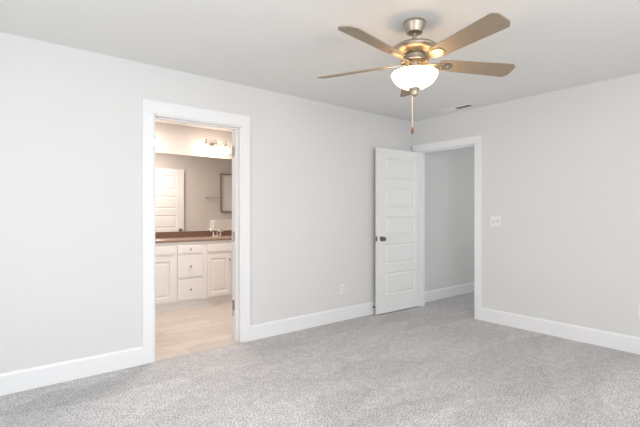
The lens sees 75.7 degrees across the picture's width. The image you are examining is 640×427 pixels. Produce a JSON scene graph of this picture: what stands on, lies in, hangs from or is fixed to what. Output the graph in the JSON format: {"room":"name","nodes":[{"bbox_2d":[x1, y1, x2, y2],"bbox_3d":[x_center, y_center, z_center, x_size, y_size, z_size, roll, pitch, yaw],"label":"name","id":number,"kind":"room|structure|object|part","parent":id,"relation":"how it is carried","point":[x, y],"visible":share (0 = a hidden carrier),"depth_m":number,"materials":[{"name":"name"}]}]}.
{"room":"empty bedroom","nodes":[
{"label":"empty bedroom","id":0,"kind":"room"},
{"bbox_2d":[155,122,231,231],"bbox_3d":[-1.517,0.000,6.096,3.500,2.450,0.100,0,0,-39],"label":"wall","id":1,"kind":"structure","parent":0,"point":[171,138],"depth_m":5.78,"materials":[{"name":"grey paint"}]},
{"bbox_2d":[155,230,231,237],"bbox_3d":[-1.946,0.287,5.672,1.880,0.075,0.020,0,0,-39],"label":"backsplash","id":2,"kind":"structure","parent":1,"relation":"attached to","point":[226,232],"depth_m":5.75,"materials":[{"name":"brown stone"}]},
{"bbox_2d":[155,152,231,231],"bbox_3d":[-1.950,-0.283,5.678,1.880,1.063,0.006,0,0,-39],"label":"mirror","id":3,"kind":"object","parent":1,"relation":"attached to","point":[193,193],"visible":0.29,"depth_m":5.79,"materials":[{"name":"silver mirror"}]},
{"bbox_2d":[202,139,229,153],"bbox_3d":[-1.508,-0.967,5.926,0.422,0.177,0.175,0,0,-39],"label":"vanity light","id":4,"kind":"object","parent":1,"relation":"attached to","point":[214,146],"visible":1,"depth_m":5.90,"materials":[{"name":"white glass"}]},
{"bbox_3d":[-1.608,-0.928,5.810,0.120,0.099,0.120,0,0,-39],"label":"lamp shade","id":5,"kind":"part","parent":4,"relation":"part of","materials":[{"name":"white glass"}]},
{"bbox_3d":[-1.491,-0.928,5.905,0.120,0.099,0.120,0,0,-39],"label":"lamp shade","id":6,"kind":"part","parent":4,"relation":"part of","materials":[{"name":"white glass"}]},
{"bbox_3d":[-1.373,-0.928,6.000,0.120,0.099,0.120,0,0,-39],"label":"lamp shade","id":7,"kind":"part","parent":4,"relation":"part of","materials":[{"name":"white glass"}]},
{"bbox_2d":[0,32,473,373],"bbox_3d":[-0.068,0.000,4.541,8.200,2.450,0.120,0,0,-39],"label":"wall","id":8,"kind":"structure","parent":0,"point":[71,118],"depth_m":3.29,"materials":[{"name":"white paint"}]},
{"bbox_2d":[0,346,142,395],"bbox_3d":[-2.290,1.152,2.659,2.178,0.146,0.015,0,0,-39],"label":"baseboard","id":9,"kind":"structure","parent":8,"relation":"attached to","point":[11,382],"depth_m":3.01,"materials":[{"name":"white paint"}]},
{"bbox_2d":[142,99,249,363],"bbox_3d":[-1.103,0.146,3.709,0.988,2.157,0.162,0,0,-39],"label":"door frame","id":10,"kind":"structure","parent":8,"relation":"attached to","point":[152,110],"depth_m":3.62,"materials":[{"name":"white paint"}]},
{"bbox_2d":[232,130,232,335],"bbox_3d":[-0.488,0.196,4.370,0.990,2.030,0.136,0,0,-39],"label":"door","id":11,"kind":"structure","parent":8,"relation":"in","point":[232,130],"depth_m":4.06,"materials":[{"name":"white paint"}]},
{"bbox_2d":[250,301,375,340],"bbox_3d":[0.271,1.152,4.728,2.438,0.146,0.015,0,0,-39],"label":"baseboard","id":12,"kind":"structure","parent":8,"relation":"attached to","point":[277,327],"depth_m":4.41,"materials":[{"name":"white paint"}]},
{"bbox_2d":[340,284,344,293],"bbox_3d":[0.254,0.865,4.719,0.072,0.116,0.008,0,0,-39],"label":"wall outlet","id":13,"kind":"object","parent":8,"relation":"attached to","point":[342,286],"visible":1,"depth_m":4.72,"materials":[{"name":"white plastic"}]},
{"bbox_2d":[425,282,473,301],"bbox_3d":[2.207,1.152,6.292,2.260,0.146,0.015,0,0,-39],"label":"baseboard","id":14,"kind":"structure","parent":8,"relation":"attached to","point":[442,293],"depth_m":6.01,"materials":[{"name":"white paint"}]},
{"bbox_2d":[0,292,639,426],"bbox_3d":[0.724,1.255,3.561,8.200,0.060,7.000,0,0,-39],"label":"floor","id":15,"kind":"structure","parent":0,"point":[433,364],"depth_m":3.00,"materials":[{"name":"carpet"}]},
{"bbox_2d":[155,242,175,312],"bbox_3d":[-2.231,0.794,5.134,0.720,0.862,0.498,0,0,-39],"label":"vanity cabinet","id":16,"kind":"object","parent":15,"relation":"on","point":[165,253],"visible":0.16,"depth_m":5.12,"materials":[{"name":"white paint"}]},
{"bbox_3d":[-2.100,0.460,4.970,0.678,0.100,0.018,0,0,-39],"label":"drawer","id":17,"kind":"part","parent":16,"relation":"part of","materials":[{"name":"white paint"}]},
{"bbox_3d":[-1.966,0.825,5.079,0.333,0.560,0.018,0,0,-39],"label":"door","id":18,"kind":"part","parent":16,"relation":"part of","materials":[{"name":"white paint"}]},
{"bbox_2d":[155,235,231,242],"bbox_3d":[-1.802,0.344,5.494,1.880,0.038,0.478,0,0,-39],"label":"countertop","id":19,"kind":"structure","parent":16,"relation":"on","point":[225,237],"depth_m":5.38,"materials":[{"name":"stone"}]},
{"bbox_2d":[210,229,223,235],"bbox_3d":[-1.473,0.275,5.922,0.164,0.100,0.164,0,0,9],"label":"faucet","id":20,"kind":"object","parent":19,"relation":"on","point":[217,230],"visible":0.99,"depth_m":5.91,"materials":[{"name":"silver metal"}]},
{"bbox_2d":[175,241,203,309],"bbox_3d":[-1.802,0.794,5.481,0.383,0.862,0.498,0,0,-39],"label":"vanity cabinet","id":21,"kind":"object","parent":15,"relation":"on","point":[189,255],"visible":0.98,"depth_m":5.31,"materials":[{"name":"white paint"}]},
{"bbox_3d":[-1.675,0.976,5.314,0.330,0.258,0.018,0,0,-39],"label":"drawer","id":22,"kind":"part","parent":21,"relation":"part of","materials":[{"name":"white paint"}]},
{"bbox_3d":[-1.675,0.678,5.314,0.330,0.277,0.018,0,0,-39],"label":"drawer","id":23,"kind":"part","parent":21,"relation":"part of","materials":[{"name":"white paint"}]},
{"bbox_3d":[-1.675,0.460,5.314,0.330,0.100,0.018,0,0,-39],"label":"drawer","id":24,"kind":"part","parent":21,"relation":"part of","materials":[{"name":"white paint"}]},
{"bbox_2d":[204,240,231,305],"bbox_3d":[-1.367,0.794,5.833,0.737,0.862,0.498,0,0,-39],"label":"vanity cabinet","id":25,"kind":"object","parent":15,"relation":"on","point":[217,254],"visible":0.46,"depth_m":5.55,"materials":[{"name":"white paint"}]},
{"bbox_3d":[-1.364,0.825,5.565,0.335,0.560,0.018,0,0,-39],"label":"door","id":26,"kind":"part","parent":25,"relation":"part of","materials":[{"name":"white paint"}]},
{"bbox_3d":[-1.231,0.460,5.673,0.677,0.100,0.018,0,0,-39],"label":"drawer","id":27,"kind":"part","parent":25,"relation":"part of","materials":[{"name":"white paint"}]},
{"bbox_3d":[-1.098,0.825,5.780,0.335,0.560,0.018,0,0,-39],"label":"door","id":28,"kind":"part","parent":25,"relation":"part of","materials":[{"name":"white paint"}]},
{"bbox_2d":[0,0,639,131],"bbox_3d":[0.724,-1.255,3.561,8.200,0.060,7.000,0,0,-39],"label":"ceiling","id":29,"kind":"structure","parent":0,"point":[279,46],"depth_m":2.92,"materials":[{"name":"white paint"}]},
{"bbox_2d":[318,13,514,133],"bbox_3d":[0.589,-0.867,2.600,1.285,0.714,1.306,0,0,-39],"label":"ceiling fan","id":30,"kind":"object","parent":29,"relation":"hanging from","point":[416,74],"visible":1,"depth_m":2.54,"materials":[{"name":"brown wood"}]},
{"bbox_3d":[0.229,-0.967,2.828,0.513,0.007,0.140,1,15,27],"label":"blade","id":31,"kind":"part","parent":30,"relation":"part of","materials":[{"name":"brown wood"}]},
{"bbox_3d":[0.306,-0.973,2.338,0.513,0.007,0.140,2,14,-45],"label":"blade","id":32,"kind":"part","parent":30,"relation":"part of","materials":[{"name":"brown wood"}]},
{"bbox_3d":[0.670,-0.956,3.053,0.140,0.007,0.513,-15,-3,8],"label":"blade","id":33,"kind":"part","parent":30,"relation":"part of","materials":[{"name":"brown wood"}]},
{"bbox_3d":[0.591,-0.648,2.636,0.006,0.204,0.006,0,0,-39],"label":"pull chain","id":34,"kind":"part","parent":30,"relation":"part of","materials":[{"name":"silver metal"}]},
{"bbox_3d":[0.605,-0.848,2.636,0.290,0.099,0.290,0,0,-39],"label":"lamp shade","id":35,"kind":"part","parent":30,"relation":"part of","materials":[{"name":"white glass"}]},
{"bbox_3d":[0.796,-0.965,2.261,0.140,0.007,0.513,17,-8,-26],"label":"blade","id":36,"kind":"part","parent":30,"relation":"part of","materials":[{"name":"brown wood"}]},
{"bbox_3d":[1.021,-0.955,2.702,0.513,0.007,0.140,1,-15,-9],"label":"blade","id":37,"kind":"part","parent":30,"relation":"part of","materials":[{"name":"brown wood"}]},
{"bbox_2d":[437,104,474,112],"bbox_3d":[1.581,-1.220,4.800,0.124,0.010,0.430,0,0,-39],"label":"ceiling vent","id":38,"kind":"object","parent":29,"relation":"in","point":[466,105],"visible":1,"depth_m":4.79,"materials":[{"name":"white metal"}]},
{"bbox_2d":[412,73,639,336],"bbox_3d":[2.722,0.000,3.761,0.120,2.450,4.600,0,0,-39],"label":"wall","id":39,"kind":"structure","parent":0,"point":[561,168],"depth_m":4.08,"materials":[{"name":"white paint"}]},
{"bbox_2d":[376,147,419,314],"bbox_3d":[0.995,0.207,5.183,0.802,2.008,0.136,0,0,-38],"label":"door","id":40,"kind":"structure","parent":39,"relation":"in","point":[397,171],"depth_m":5.14,"materials":[{"name":"white paint"}]},
{"bbox_2d":[412,135,481,319],"bbox_3d":[1.593,0.162,5.148,0.142,2.126,0.983,0,0,-39],"label":"door frame","id":41,"kind":"structure","parent":39,"relation":"attached to","point":[476,141],"depth_m":4.80,"materials":[{"name":"white paint"}]},
{"bbox_2d":[490,216,500,226],"bbox_3d":[1.955,0.087,4.602,0.017,0.120,0.120,0,0,-39],"label":"light switch","id":42,"kind":"object","parent":39,"relation":"attached to","point":[495,221],"visible":1,"depth_m":4.60,"materials":[{"name":"white plastic"}]},
{"bbox_2d":[481,308,639,354],"bbox_3d":[2.985,1.152,3.329,0.015,0.146,3.597,0,0,-39],"label":"baseboard","id":43,"kind":"structure","parent":39,"relation":"attached to","point":[627,343],"depth_m":4.03,"materials":[{"name":"white paint"}]}
]}

